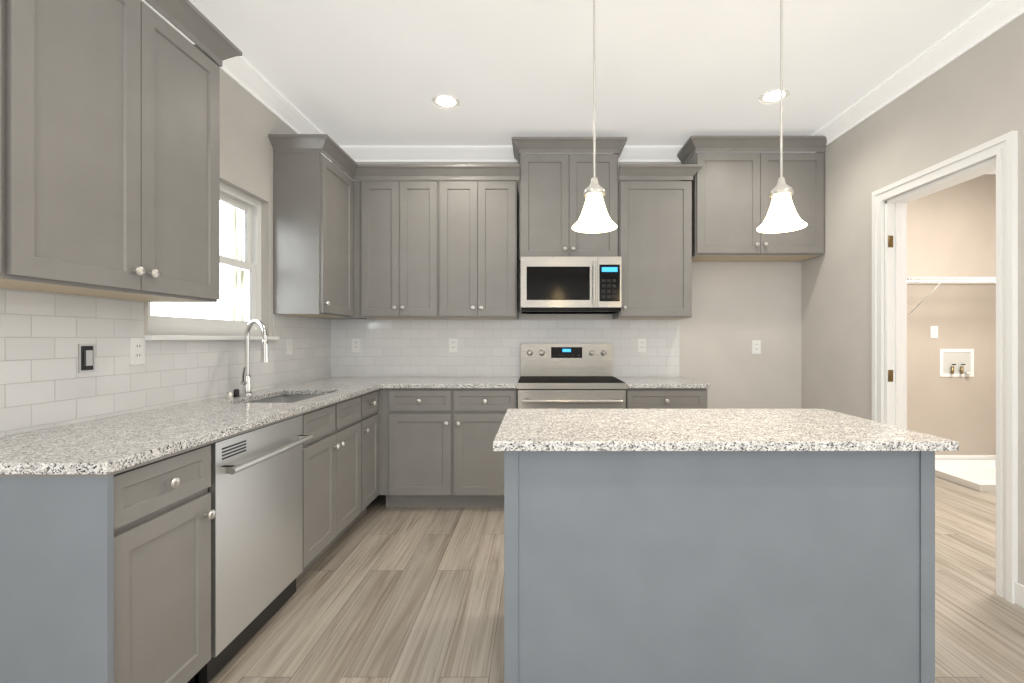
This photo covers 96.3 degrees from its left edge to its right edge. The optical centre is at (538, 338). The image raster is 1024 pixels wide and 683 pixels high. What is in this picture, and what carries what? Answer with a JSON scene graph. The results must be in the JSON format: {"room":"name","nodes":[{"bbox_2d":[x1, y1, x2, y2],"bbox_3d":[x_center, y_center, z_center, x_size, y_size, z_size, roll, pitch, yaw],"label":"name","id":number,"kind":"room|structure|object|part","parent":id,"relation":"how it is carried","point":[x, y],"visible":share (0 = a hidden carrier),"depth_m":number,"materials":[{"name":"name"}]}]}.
{"room":"kitchen","nodes":[
{"label":"kitchen","id":0,"kind":"room"},
{"bbox_2d":[144,69,321,335],"bbox_3d":[-1.825,-0.185,0.345,0.120,2.840,7.090,0,0,0],"label":"wall","id":1,"kind":"structure","parent":0,"point":[249,122],"depth_m":2.84,"materials":[{"name":"beige paint"}]},
{"bbox_2d":[0,0,19,283],"bbox_3d":[-1.601,-0.750,0.817,0.326,1.170,0.841,0,0,0],"label":"upper cabinet","id":2,"kind":"object","parent":1,"relation":"attached to","point":[9,9],"depth_m":1.25,"materials":[{"name":"grey wood"}]},
{"bbox_2d":[78,344,94,372],"bbox_3d":[-1.752,0.075,1.780,0.012,0.110,0.060,0,0,0],"label":"outlet","id":3,"kind":"object","parent":1,"relation":"attached to","point":[86,357],"visible":1,"depth_m":1.77,"materials":[{"name":"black plastic"}]},
{"bbox_2d":[0,0,227,301],"bbox_3d":[-1.601,-0.750,1.657,0.326,1.170,0.839,0,0,0],"label":"upper cabinet","id":4,"kind":"object","parent":1,"relation":"attached to","point":[110,148],"depth_m":1.58,"materials":[{"name":"grey wood"}]},
{"bbox_2d":[130,338,144,364],"bbox_3d":[-1.754,0.055,2.005,0.008,0.116,0.072,0,0,0],"label":"electrical outlet plate","id":5,"kind":"object","parent":1,"relation":"attached to","point":[137,351],"visible":1,"depth_m":2.00,"materials":[{"name":"white plastic"}]},
{"bbox_2d":[0,288,331,436],"bbox_3d":[-1.761,0.079,2.440,0.007,0.488,2.880,0,0,0],"label":"backsplash","id":6,"kind":"structure","parent":1,"relation":"attached to","point":[44,384],"depth_m":1.88,"materials":[{"name":"white tile"}]},
{"bbox_2d":[148,182,260,335],"bbox_3d":[-1.850,-0.455,2.535,0.070,0.880,0.930,0,0,0],"label":"window","id":7,"kind":"structure","parent":1,"relation":"in","point":[235,310],"depth_m":2.75,"materials":[{"name":"white glass"}]},
{"bbox_2d":[144,335,279,339],"bbox_3d":[-1.788,-0.004,2.542,0.135,0.022,1.005,0,0,0],"label":"window sill","id":8,"kind":"structure","parent":1,"relation":"attached to","point":[156,337],"depth_m":2.35,"materials":[{"name":"white wood"}]},
{"bbox_2d":[286,338,292,354],"bbox_3d":[-1.752,0.055,3.230,0.012,0.116,0.072,0,0,0],"label":"electrical outlet plate","id":9,"kind":"object","parent":1,"relation":"attached to","point":[289,346],"visible":1,"depth_m":3.22,"materials":[{"name":"white plastic"}]},
{"bbox_2d":[268,136,355,318],"bbox_3d":[-1.601,-0.750,3.303,0.326,1.170,0.516,0,0,0],"label":"upper cabinet","id":10,"kind":"object","parent":1,"relation":"attached to","point":[314,202],"depth_m":3.05,"materials":[{"name":"grey wood"}]},
{"bbox_2d":[331,162,801,408],"bbox_3d":[0.235,-0.185,3.950,4.240,2.840,0.120,0,0,0],"label":"wall","id":11,"kind":"structure","parent":0,"point":[738,308],"depth_m":3.89,"materials":[{"name":"beige paint"}]},
{"bbox_2d":[352,338,359,351],"bbox_3d":[-1.545,0.055,3.879,0.072,0.116,0.008,0,0,0],"label":"electrical outlet plate","id":12,"kind":"object","parent":11,"relation":"attached to","point":[355,344],"visible":1,"depth_m":3.88,"materials":[{"name":"white plastic"}]},
{"bbox_2d":[356,176,359,318],"bbox_3d":[-1.577,-0.700,3.724,0.374,1.070,0.326,0,0,0],"label":"upper cabinet","id":13,"kind":"object","parent":11,"relation":"attached to","point":[357,177],"depth_m":3.58,"materials":[{"name":"grey wood"}]},
{"bbox_2d":[360,176,439,318],"bbox_3d":[-1.117,-0.700,3.725,0.677,1.070,0.325,0,0,0],"label":"upper cabinet","id":14,"kind":"object","parent":11,"relation":"attached to","point":[400,220],"depth_m":3.57,"materials":[{"name":"grey wood"}]},
{"bbox_2d":[449,338,457,351],"bbox_3d":[-0.720,0.055,3.879,0.072,0.116,0.008,0,0,0],"label":"electrical outlet plate","id":15,"kind":"object","parent":11,"relation":"attached to","point":[453,344],"visible":1,"depth_m":3.88,"materials":[{"name":"white plastic"}]},
{"bbox_2d":[440,176,518,318],"bbox_3d":[-0.474,-0.700,3.725,0.609,1.070,0.325,0,0,0],"label":"upper cabinet","id":16,"kind":"object","parent":11,"relation":"attached to","point":[479,220],"depth_m":3.57,"materials":[{"name":"grey wood"}]},
{"bbox_2d":[332,319,678,376],"bbox_3d":[-0.281,0.079,3.886,2.953,0.488,0.007,0,0,0],"label":"backsplash","id":17,"kind":"structure","parent":11,"relation":"attached to","point":[388,347],"depth_m":3.88,"materials":[{"name":"white tile"}]},
{"bbox_2d":[516,137,619,251],"bbox_3d":[0.238,-1.082,3.725,0.771,0.925,0.325,0,0,0],"label":"upper cabinet","id":18,"kind":"object","parent":11,"relation":"attached to","point":[552,186],"depth_m":3.56,"materials":[{"name":"grey wood"}]},
{"bbox_2d":[520,252,621,313],"bbox_3d":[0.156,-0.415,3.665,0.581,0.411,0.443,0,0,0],"label":"microwave","id":19,"kind":"object","parent":11,"relation":"attached to","point":[551,282],"depth_m":3.44,"materials":[{"name":"silver metal"}]},
{"bbox_2d":[596,252,623,315],"bbox_3d":[0.535,-0.415,3.665,0.178,0.411,0.443,0,0,0],"label":"control panel","id":20,"kind":"object","parent":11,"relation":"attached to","point":[611,263],"depth_m":3.44,"materials":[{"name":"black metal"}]},
{"bbox_2d":[637,338,645,351],"bbox_3d":[0.875,0.055,3.879,0.072,0.116,0.008,0,0,0],"label":"electrical outlet plate","id":21,"kind":"object","parent":11,"relation":"attached to","point":[641,344],"visible":1,"depth_m":3.88,"materials":[{"name":"white plastic"}]},
{"bbox_2d":[612,164,695,318],"bbox_3d":[0.913,-0.750,3.725,0.572,1.170,0.325,0,0,0],"label":"upper cabinet","id":22,"kind":"object","parent":11,"relation":"attached to","point":[656,220],"depth_m":3.57,"materials":[{"name":"grey wood"}]},
{"bbox_2d":[680,136,826,261],"bbox_3d":[1.728,-1.105,3.725,1.008,0.900,0.325,0,0,0],"label":"upper cabinet","id":23,"kind":"object","parent":11,"relation":"attached to","point":[733,190],"depth_m":3.57,"materials":[{"name":"grey wood"}]},
{"bbox_3d":[0.234,-1.395,2.143,3.995,0.320,3.491,0,0,0],"label":"crown","id":24,"kind":"part","parent":23,"relation":"part of","materials":[{"name":"white wood"}]},
{"bbox_2d":[752,340,760,353],"bbox_3d":[1.850,0.070,3.886,0.072,0.116,0.008,0,0,0],"label":"electrical outlet plate","id":25,"kind":"object","parent":11,"relation":"attached to","point":[756,346],"visible":1,"depth_m":3.88,"materials":[{"name":"white plastic"}]},
{"bbox_2d":[189,0,995,173],"bbox_3d":[1.492,-1.645,0.635,6.755,0.080,7.910,0,0,0],"label":"ceiling","id":26,"kind":"structure","parent":0,"point":[385,72],"depth_m":2.65,"materials":[{"name":"paint"}]},
{"bbox_2d":[432,94,459,108],"bbox_3d":[-0.625,-1.602,3.100,0.188,0.006,0.188,0,0,0],"label":"recessed light","id":27,"kind":"object","parent":26,"relation":"in","point":[444,101],"visible":1,"depth_m":3.10,"materials":[{"name":"white"}]},
{"bbox_2d":[141,0,1023,161],"bbox_3d":[0.235,-1.552,0.345,4.000,0.105,7.090,0,0,0],"label":"crown molding","id":28,"kind":"structure","parent":26,"relation":"attached to","point":[986,21],"depth_m":3.01,"materials":[{"name":"white wood"}]},
{"bbox_2d":[572,0,616,232],"bbox_3d":[0.220,-1.020,1.800,0.178,1.169,0.178,0,0,0],"label":"pendant light","id":29,"kind":"object","parent":26,"relation":"hanging from","point":[594,217],"visible":1,"depth_m":1.79,"materials":[{"name":"white glass"}]},
{"bbox_3d":[0.220,-1.082,1.800,0.124,1.044,0.124,0,0,0],"label":"stem","id":30,"kind":"part","parent":29,"relation":"part of","materials":[{"name":"silver metal"}]},
{"bbox_3d":[0.220,-0.501,1.800,0.178,0.132,0.178,0,0,0],"label":"lamp shade","id":31,"kind":"part","parent":29,"relation":"part of","materials":[{"name":"white glass"}]},
{"bbox_2d":[758,89,789,103],"bbox_3d":[1.560,-1.602,3.030,0.188,0.006,0.188,0,0,0],"label":"recessed light","id":32,"kind":"object","parent":26,"relation":"in","point":[769,97],"visible":0.9,"depth_m":3.03,"materials":[{"name":"white"}]},
{"bbox_2d":[756,0,807,232],"bbox_3d":[0.955,-1.020,1.800,0.178,1.169,0.178,0,0,0],"label":"pendant light","id":33,"kind":"object","parent":26,"relation":"hanging from","point":[782,216],"visible":1,"depth_m":1.79,"materials":[{"name":"white glass"}]},
{"bbox_3d":[0.955,-1.082,1.800,0.124,1.044,0.124,0,0,0],"label":"stem","id":34,"kind":"part","parent":33,"relation":"part of","materials":[{"name":"silver metal"}]},
{"bbox_3d":[0.955,-0.501,1.800,0.178,0.132,0.178,0,0,0],"label":"lamp shade","id":35,"kind":"part","parent":33,"relation":"part of","materials":[{"name":"white glass"}]},
{"bbox_2d":[209,476,1023,682],"bbox_3d":[1.492,1.275,0.635,6.755,0.080,7.910,0,0,0],"label":"floor","id":36,"kind":"structure","parent":0,"point":[383,593],"depth_m":2.10,"materials":[{"name":"brown wood"}]},
{"bbox_2d":[0,471,223,682],"bbox_3d":[-1.442,0.797,1.397,0.642,0.876,0.414,0,0,0],"label":"base cabinet","id":37,"kind":"object","parent":36,"relation":"on","point":[192,542],"depth_m":1.20,"materials":[{"name":"grey wood"}]},
{"bbox_2d":[0,377,519,474],"bbox_3d":[-0.957,0.336,2.534,1.612,0.030,2.708,0,0,0],"label":"countertop","id":38,"kind":"structure","parent":37,"relation":"on","point":[359,425],"depth_m":2.33,"materials":[{"name":"grey stone"}]},
{"bbox_2d":[225,389,240,398],"bbox_3d":[-1.675,0.300,2.513,0.038,0.042,0.092,0,0,0],"label":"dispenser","id":39,"kind":"object","parent":38,"relation":"on","point":[235,394],"depth_m":2.50,"materials":[{"name":"black plastic"}]},
{"bbox_2d":[224,319,268,398],"bbox_3d":[-1.610,0.105,2.568,0.202,0.432,0.203,0,0,0],"label":"faucet","id":40,"kind":"object","parent":38,"relation":"on","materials":[{"name":"silver metal"}]},
{"bbox_2d":[240,391,323,402],"bbox_3d":[-1.417,0.446,2.585,0.392,0.214,0.597,0,0,0],"label":"sink","id":41,"kind":"object","parent":38,"relation":"in","point":[285,396],"depth_m":2.87,"materials":[{"name":"silver metal"}]},
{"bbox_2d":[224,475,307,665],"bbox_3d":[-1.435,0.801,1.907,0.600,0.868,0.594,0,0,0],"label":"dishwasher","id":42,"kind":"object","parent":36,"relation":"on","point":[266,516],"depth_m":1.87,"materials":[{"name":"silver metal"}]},
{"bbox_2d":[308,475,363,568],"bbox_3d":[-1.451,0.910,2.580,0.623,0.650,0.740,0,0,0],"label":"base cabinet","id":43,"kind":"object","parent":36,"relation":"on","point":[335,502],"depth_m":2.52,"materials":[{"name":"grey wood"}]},
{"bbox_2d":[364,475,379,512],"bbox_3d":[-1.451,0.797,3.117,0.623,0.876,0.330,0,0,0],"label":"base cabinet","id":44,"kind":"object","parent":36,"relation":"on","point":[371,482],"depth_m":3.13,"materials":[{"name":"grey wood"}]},
{"bbox_2d":[380,387,517,506],"bbox_3d":[-0.635,0.797,3.576,0.969,0.876,0.625,0,0,0],"label":"base cabinet","id":45,"kind":"object","parent":36,"relation":"on","point":[486,490],"depth_m":3.27,"materials":[{"name":"grey wood"}]},
{"bbox_2d":[517,343,625,408],"bbox_3d":[0.236,0.637,3.523,0.770,1.195,0.710,0,0,0],"label":"range","id":46,"kind":"object","parent":36,"relation":"on","point":[566,376],"visible":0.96,"depth_m":3.60,"materials":[{"name":"silver metal"}]},
{"bbox_2d":[615,377,709,408],"bbox_3d":[0.918,0.778,3.559,0.593,0.914,0.658,0,0,0],"label":"base cabinet","id":47,"kind":"object","parent":36,"relation":"on","point":[664,393],"visible":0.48,"depth_m":3.27,"materials":[{"name":"grey wood"}]},
{"bbox_2d":[615,377,709,388],"bbox_3d":[0.918,0.336,3.564,0.593,0.030,0.648,0,0,0],"label":"countertop","id":48,"kind":"structure","parent":47,"relation":"on","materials":[{"name":"white stone"}]},
{"bbox_2d":[504,453,934,682],"bbox_3d":[0.585,0.793,1.800,1.390,0.884,0.645,0,0,0],"label":"kitchen island","id":49,"kind":"object","parent":36,"relation":"on","point":[719,545],"depth_m":1.48,"materials":[{"name":"grey wood"}]},
{"bbox_2d":[493,409,958,452],"bbox_3d":[0.585,0.336,1.765,1.454,0.030,0.677,0,0,0],"label":"island countertop","id":50,"kind":"structure","parent":49,"relation":"on","point":[520,430],"depth_m":1.55,"materials":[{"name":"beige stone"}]},
{"bbox_2d":[935,460,995,491],"bbox_3d":[3.985,1.204,4.055,0.870,0.062,0.770,0,0,0],"label":"pan","id":51,"kind":"object","parent":36,"relation":"on","point":[978,475],"visible":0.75,"depth_m":4.17,"materials":[{"name":"white plastic"}]},
{"bbox_2d":[802,13,1023,584],"bbox_3d":[2.295,-0.185,0.405,0.120,2.840,7.210,0,0,0],"label":"wall","id":52,"kind":"structure","parent":0,"point":[972,97],"depth_m":3.04,"materials":[{"name":"beige paint"}]},
{"bbox_2d":[872,131,1017,603],"bbox_3d":[2.293,0.133,2.585,0.168,2.205,0.900,0,0,0],"label":"door frame","id":53,"kind":"structure","parent":52,"relation":"attached to","point":[889,315],"depth_m":2.30,"materials":[{"name":"white wood"}]},
{"bbox_2d":[1015,582,1023,607],"bbox_3d":[2.228,1.185,-0.532,0.014,0.100,5.335,0,0,0],"label":"baseboard","id":54,"kind":"structure","parent":52,"relation":"attached to","point":[1019,594],"depth_m":2.11,"materials":[{"name":"white wood"}]},
{"bbox_2d":[907,174,995,454],"bbox_3d":[3.539,-0.185,4.530,2.370,2.840,0.120,0,0,0],"label":"wall","id":55,"kind":"structure","parent":0,"point":[951,231],"depth_m":4.45,"materials":[{"name":"beige paint"}]},
{"bbox_2d":[930,326,937,337],"bbox_3d":[3.860,-0.065,4.466,0.072,0.116,0.008,0,0,0],"label":"outlet","id":56,"kind":"object","parent":55,"relation":"attached to","point":[933,331],"visible":1,"depth_m":4.46,"materials":[{"name":"white plastic"}]},
{"bbox_2d":[907,277,995,313],"bbox_3d":[3.555,-0.395,4.264,2.386,0.307,0.404,0,0,0],"label":"shelf","id":57,"kind":"object","parent":55,"relation":"attached to","point":[939,280],"visible":0.35,"depth_m":4.07,"materials":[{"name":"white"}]},
{"bbox_2d":[940,349,973,376],"bbox_3d":[4.080,0.235,4.445,0.330,0.270,0.050,0,0,0],"label":"washer outlet box","id":58,"kind":"object","parent":55,"relation":"attached to","point":[956,362],"visible":1,"depth_m":4.47,"materials":[{"name":"white plastic"}]},
{"bbox_2d":[935,455,995,459],"bbox_3d":[3.537,1.185,4.462,2.356,0.100,0.017,0,0,0],"label":"baseboard","id":59,"kind":"structure","parent":55,"relation":"attached to","point":[937,457],"depth_m":4.46,"materials":[{"name":"white wood"}]}
]}

